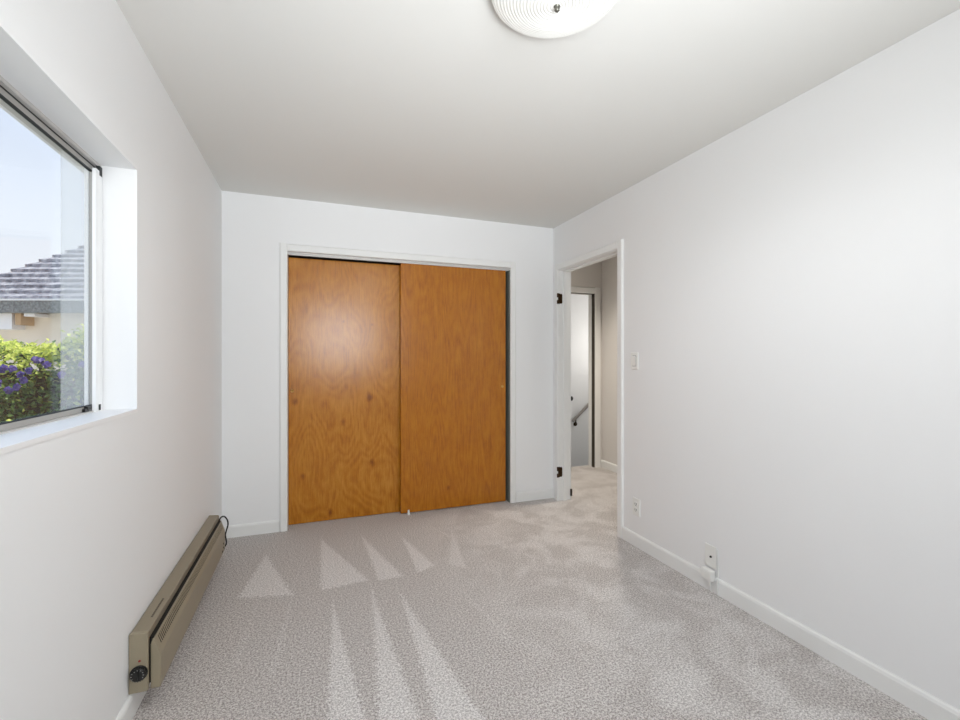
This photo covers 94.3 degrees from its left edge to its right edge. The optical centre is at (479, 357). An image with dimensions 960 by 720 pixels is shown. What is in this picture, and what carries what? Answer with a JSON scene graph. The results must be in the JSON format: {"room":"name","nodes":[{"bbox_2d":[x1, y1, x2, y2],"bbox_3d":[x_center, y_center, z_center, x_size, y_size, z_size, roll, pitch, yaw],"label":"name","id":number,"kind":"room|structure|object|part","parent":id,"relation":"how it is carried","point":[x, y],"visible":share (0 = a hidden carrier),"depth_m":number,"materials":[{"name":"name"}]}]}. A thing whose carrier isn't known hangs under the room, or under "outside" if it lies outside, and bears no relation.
{"room":"empty bedroom","nodes":[
{"label":"empty bedroom","id":0,"kind":"room"},
{"bbox_2d":[0,0,221,719],"bbox_3d":[-1.214,0.199,1.225,0.200,2.740,5.780,0,0,-20],"label":"wall","id":1,"kind":"structure","parent":0,"point":[95,520],"depth_m":1.54,"materials":[{"name":"white paint"}]},
{"bbox_2d":[0,75,137,454],"bbox_3d":[-1.116,-0.244,0.993,0.182,0.890,1.817,0,0,-20],"label":"window","id":2,"kind":"structure","parent":1,"relation":"in","point":[24,432],"depth_m":1.50,"materials":[{"name":"white plastic"}]},
{"bbox_3d":[-1.110,-0.244,0.877,0.009,0.857,1.516,0,0,-20],"label":"sash frame","id":3,"kind":"part","parent":2,"relation":"part of","materials":[{"name":"silver metal"}]},
{"bbox_3d":[-1.117,-0.249,0.856,0.074,0.880,1.562,0,0,-20],"label":"frame","id":4,"kind":"part","parent":2,"relation":"part of","materials":[{"name":"silver metal"}]},
{"bbox_3d":[-1.071,0.195,0.873,0.182,0.013,1.560,0,0,-20],"label":"sill","id":5,"kind":"part","parent":2,"relation":"part of","materials":[{"name":"white plastic"}]},
{"bbox_2d":[115,682,150,719],"bbox_3d":[-0.992,1.227,0.933,0.013,0.085,4.680,0,0,-20],"label":"baseboard","id":6,"kind":"structure","parent":1,"relation":"attached to","point":[132,703],"depth_m":1.55,"materials":[{"name":"white"}]},
{"bbox_2d":[129,515,228,694],"bbox_3d":[-1.399,1.079,2.169,0.107,0.218,1.299,0,0,-20],"label":"baseboard heater","id":7,"kind":"object","parent":1,"relation":"attached to","point":[155,640],"visible":1,"depth_m":1.82,"materials":[{"name":"beige metal"}]},
{"bbox_3d":[-1.198,1.111,1.560,0.054,0.054,0.018,0,0,-20],"label":"control knob","id":8,"kind":"part","parent":7,"relation":"part of","materials":[{"name":"black plastic"}]},
{"bbox_3d":[-1.599,1.087,2.768,0.028,0.201,0.063,0,0,31],"label":"power cord","id":9,"kind":"part","parent":7,"relation":"part of","materials":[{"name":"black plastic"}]},
{"bbox_2d":[288,255,399,264],"bbox_3d":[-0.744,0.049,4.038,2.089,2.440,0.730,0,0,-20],"label":"door track","id":10,"kind":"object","parent":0,"point":[290,256],"depth_m":4.12,"materials":[{"name":"brown metal"}]},
{"bbox_2d":[222,191,552,529],"bbox_3d":[-0.594,0.049,3.641,2.642,2.440,0.120,0,0,-20],"label":"wall","id":11,"kind":"structure","parent":0,"point":[254,226],"depth_m":3.25,"materials":[{"name":"white paint"}]},
{"bbox_2d":[224,520,278,537],"bbox_3d":[-1.630,1.227,3.186,0.357,0.085,0.013,0,0,-20],"label":"baseboard","id":12,"kind":"structure","parent":11,"relation":"attached to","point":[248,529],"depth_m":3.18,"materials":[{"name":"white wood"}]},
{"bbox_2d":[288,257,399,524],"bbox_3d":[-1.037,0.255,3.531,0.884,2.023,0.034,0,0,-20],"label":"closet door","id":13,"kind":"structure","parent":11,"relation":"in","point":[344,317],"depth_m":3.50,"materials":[{"name":"brown wood"}]},
{"bbox_2d":[279,243,515,531],"bbox_3d":[-0.594,0.217,3.632,1.897,2.105,0.136,0,0,-20],"label":"trim","id":14,"kind":"structure","parent":11,"relation":"attached to","point":[283,247],"depth_m":3.54,"materials":[{"name":"white"}]},
{"bbox_3d":[-1.437,0.217,3.256,0.054,2.105,0.016,0,0,-20],"label":"casing","id":15,"kind":"part","parent":14,"relation":"part of","materials":[{"name":"white wood"}]},
{"bbox_3d":[-0.573,-0.809,3.576,1.789,0.054,0.016,0,0,-20],"label":"casing","id":16,"kind":"part","parent":14,"relation":"part of","materials":[{"name":"white wood"}]},
{"bbox_3d":[0.291,0.217,3.897,0.054,2.105,0.016,0,0,-20],"label":"casing","id":17,"kind":"part","parent":14,"relation":"part of","materials":[{"name":"white"}]},
{"bbox_2d":[400,263,505,513],"bbox_3d":[-0.211,0.247,3.769,0.923,2.028,0.034,0,0,-20],"label":"closet door","id":18,"kind":"structure","parent":11,"relation":"in","point":[453,319],"depth_m":3.74,"materials":[{"name":"brown wood"}]},
{"bbox_2d":[516,488,553,501],"bbox_3d":[0.492,1.227,3.973,0.375,0.085,0.013,0,0,-20],"label":"baseboard","id":19,"kind":"structure","parent":11,"relation":"attached to","point":[531,495],"depth_m":3.97,"materials":[{"name":"white wood"}]},
{"bbox_2d":[133,465,927,719],"bbox_3d":[0.593,1.329,2.012,3.735,0.120,5.600,0,0,-20],"label":"floor","id":20,"kind":"structure","parent":0,"point":[534,609],"depth_m":2.05,"materials":[{"name":"grey carpet"}]},
{"bbox_2d":[116,0,959,227],"bbox_3d":[0.581,-1.246,1.901,4.035,0.150,5.800,0,0,-20],"label":"ceiling","id":21,"kind":"structure","parent":0,"point":[433,107],"depth_m":1.91,"materials":[{"name":"white paint"}]},
{"bbox_2d":[491,0,617,38],"bbox_3d":[0.240,-1.124,1.391,0.418,0.093,0.418,0,0,-20],"label":"ceiling light","id":22,"kind":"object","parent":21,"relation":"attached to","point":[543,19],"visible":1,"depth_m":1.44,"materials":[{"name":"white glass"}]},
{"bbox_2d":[571,261,601,466],"bbox_3d":[1.331,0.674,5.784,2.858,3.890,1.200,0,0,-20],"label":"wall","id":23,"kind":"structure","parent":0,"point":[579,303],"depth_m":6.33,"materials":[{"name":"white paint"}]},
{"bbox_2d":[572,404,587,425],"bbox_3d":[1.808,0.460,6.451,1.127,1.028,0.081,0,0,-20],"label":"handrail","id":24,"kind":"object","parent":23,"relation":"attached to","point":[586,406],"visible":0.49,"depth_m":6.27,"materials":[{"name":"grey paint"}]},
{"bbox_2d":[571,286,599,467],"bbox_3d":[0.984,0.232,5.071,0.835,2.075,0.136,0,0,-20],"label":"door frame","id":25,"kind":"structure","parent":23,"relation":"in","point":[594,297],"depth_m":5.15,"materials":[{"name":"white"}]},
{"bbox_3d":[1.005,-0.771,5.014,0.685,0.070,0.016,0,0,-20],"label":"casing","id":26,"kind":"part","parent":25,"relation":"part of","materials":[{"name":"white"}]},
{"bbox_3d":[1.361,0.232,5.146,0.075,2.075,0.016,0,0,-20],"label":"casing","id":27,"kind":"part","parent":25,"relation":"part of","materials":[{"name":"white"}]},
{"bbox_2d":[602,256,616,464],"bbox_3d":[1.695,0.049,3.156,1.073,2.440,4.220,0,0,-20],"label":"wall","id":28,"kind":"structure","parent":0,"point":[609,266],"depth_m":5.04,"materials":[{"name":"white paint"}]},
{"bbox_2d":[601,459,616,472],"bbox_3d":[2.101,1.227,3.297,0.013,0.085,4.000,0,0,-20],"label":"baseboard","id":29,"kind":"structure","parent":28,"relation":"attached to","point":[604,464],"depth_m":5.02,"materials":[{"name":"white"}]},
{"bbox_2d":[553,9,959,709],"bbox_3d":[1.410,0.049,2.208,0.120,2.440,5.800,0,0,-20],"label":"wall","id":30,"kind":"structure","parent":0,"point":[792,279],"depth_m":1.91,"materials":[{"name":"white paint"}]},
{"bbox_2d":[555,239,623,538],"bbox_3d":[0.891,0.220,3.580,0.148,2.099,0.941,0,0,-20],"label":"door frame","id":31,"kind":"structure","parent":30,"relation":"in","point":[563,491],"depth_m":3.95,"materials":[{"name":"white wood"}]},
{"bbox_3d":[0.683,0.220,3.974,0.016,2.099,0.057,0,0,-20],"label":"casing","id":32,"kind":"part","parent":31,"relation":"part of","materials":[{"name":"white"}]},
{"bbox_3d":[0.837,-0.801,3.560,0.016,0.057,0.827,0,0,-20],"label":"casing","id":33,"kind":"part","parent":31,"relation":"part of","materials":[{"name":"white wood"}]},
{"bbox_3d":[0.990,0.220,3.145,0.016,2.099,0.057,0,0,-20],"label":"casing","id":34,"kind":"part","parent":31,"relation":"part of","materials":[{"name":"white wood"}]},
{"bbox_2d":[631,352,637,369],"bbox_3d":[1.043,0.023,3.011,0.010,0.116,0.072,0,0,-20],"label":"light switch","id":35,"kind":"object","parent":30,"relation":"attached to","point":[634,355],"visible":1,"depth_m":3.00,"materials":[{"name":"white plastic"}]},
{"bbox_2d":[633,497,639,516],"bbox_3d":[1.050,1.004,2.994,0.010,0.116,0.072,0,0,-20],"label":"power outlet","id":36,"kind":"object","parent":30,"relation":"attached to","point":[636,502],"visible":1,"depth_m":2.99,"materials":[{"name":"white plastic"}]},
{"bbox_2d":[705,543,716,569],"bbox_3d":[1.257,1.083,2.431,0.013,0.118,0.074,0,0,-20],"label":"cable wall plate","id":37,"kind":"object","parent":30,"relation":"attached to","point":[710,551],"visible":1,"depth_m":2.42,"materials":[{"name":"white plastic"}]},
{"bbox_2d":[716,550,718,594],"bbox_3d":[1.271,1.150,2.381,0.011,0.232,0.025,0,0,35],"label":"cable","id":38,"kind":"object","parent":30,"relation":"attached to","point":[717,550],"visible":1,"depth_m":2.38,"materials":[{"name":"white plastic"}]},
{"bbox_2d":[622,527,959,719],"bbox_3d":[1.644,1.227,1.386,0.013,0.085,3.695,0,0,-20],"label":"baseboard","id":39,"kind":"structure","parent":30,"relation":"attached to","point":[923,703],"depth_m":1.91,"materials":[{"name":"white wood"}]},
{"bbox_2d":[701,566,714,592],"bbox_3d":[1.236,1.207,2.419,0.032,0.120,0.066,0,0,-20],"label":"junction box","id":40,"kind":"object","parent":39,"relation":"attached to","point":[707,573],"visible":1,"depth_m":2.40,"materials":[{"name":"white plastic"}]},
{"bbox_3d":[1.223,1.175,2.414,0.003,0.048,0.058,0,0,-20],"label":"lid","id":41,"kind":"part","parent":40,"relation":"part of","materials":[{"name":"white plastic"}]},
{"label":"outside","id":42,"kind":"structure","parent":0,"visible":0},
{"bbox_3d":[-14.658,1.919,5.827,21.790,0.100,38.000,0,0,-20],"label":"ground","id":43,"kind":"structure","parent":42,"visible":0},
{"bbox_2d":[0,245,83,369],"bbox_3d":[-6.349,-0.847,11.462,7.060,5.433,7.075,0,0,0],"label":"neighbouring house","id":44,"kind":"structure","parent":43,"relation":"on","point":[41,299],"depth_m":8.30,"materials":[{"name":"grey stone"}]},
{"bbox_2d":[0,324,83,422],"bbox_3d":[-4.947,0.744,4.863,3.442,2.272,1.054,0,0,0],"label":"flowering bush","id":45,"kind":"object","parent":43,"relation":"on","point":[28,392],"visible":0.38,"depth_m":4.59,"materials":[{"name":"green plant"}]},
{"bbox_2d":[0,364,8,369],"bbox_3d":[-4.657,0.099,4.354,0.072,0.068,0.042,0,0,-20],"label":"flower","id":46,"kind":"object","parent":45,"relation":"on","point":[3,367],"depth_m":4.35,"materials":[{"name":"purple plant"}]},
{"bbox_2d":[3,386,12,393],"bbox_3d":[-4.619,0.320,4.360,0.074,0.080,0.038,0,0,-9],"label":"flower","id":47,"kind":"object","parent":45,"relation":"on","point":[8,390],"depth_m":4.36,"materials":[{"name":"purple plant"}]},
{"bbox_2d":[8,365,17,371],"bbox_3d":[-4.577,0.108,4.357,0.082,0.076,0.039,0,0,-20],"label":"flower","id":48,"kind":"object","parent":45,"relation":"on","point":[11,368],"depth_m":4.36,"materials":[{"name":"purple plant"}]},
{"bbox_2d":[12,383,20,390],"bbox_3d":[-4.545,0.288,4.360,0.074,0.080,0.043,0,0,-2],"label":"flower","id":49,"kind":"object","parent":45,"relation":"on","point":[16,387],"depth_m":4.36,"materials":[{"name":"purple plant"}]},
{"bbox_2d":[16,371,24,378],"bbox_3d":[-4.504,0.169,4.363,0.068,0.078,0.045,0,0,-43],"label":"flower","id":50,"kind":"object","parent":45,"relation":"on","point":[19,374],"depth_m":4.36,"materials":[{"name":"purple plant"}]},
{"bbox_2d":[19,376,28,383],"bbox_3d":[-4.469,0.220,4.359,0.083,0.077,0.038,0,0,-4],"label":"flower","id":51,"kind":"object","parent":45,"relation":"on","point":[22,380],"depth_m":4.36,"materials":[{"name":"purple plant"}]},
{"bbox_2d":[25,367,32,374],"bbox_3d":[-4.424,0.130,4.362,0.074,0.074,0.037,0,0,-7],"label":"flower","id":52,"kind":"object","parent":45,"relation":"on","point":[28,371],"depth_m":4.36,"materials":[{"name":"purple plant"}]},
{"bbox_2d":[31,356,38,363],"bbox_3d":[-4.361,0.022,4.364,0.073,0.076,0.042,0,0,-20],"label":"flower","id":53,"kind":"object","parent":45,"relation":"on","point":[35,359],"depth_m":4.35,"materials":[{"name":"purple plant"}]},
{"bbox_2d":[36,357,45,363],"bbox_3d":[-4.299,0.032,4.357,0.076,0.074,0.042,0,0,-20],"label":"flower","id":54,"kind":"object","parent":45,"relation":"on","point":[39,360],"depth_m":4.36,"materials":[{"name":"purple plant"}]},
{"bbox_2d":[42,361,51,368],"bbox_3d":[-4.241,0.071,4.357,0.084,0.078,0.039,0,0,-20],"label":"flower","id":55,"kind":"object","parent":45,"relation":"on","point":[46,364],"depth_m":4.36,"materials":[{"name":"purple plant"}]},
{"bbox_2d":[77,361,83,368],"bbox_3d":[-3.900,0.072,4.360,0.077,0.079,0.046,0,0,-20],"label":"flower","id":56,"kind":"object","parent":45,"relation":"on","point":[81,365],"depth_m":4.36,"materials":[{"name":"purple plant"}]}
]}

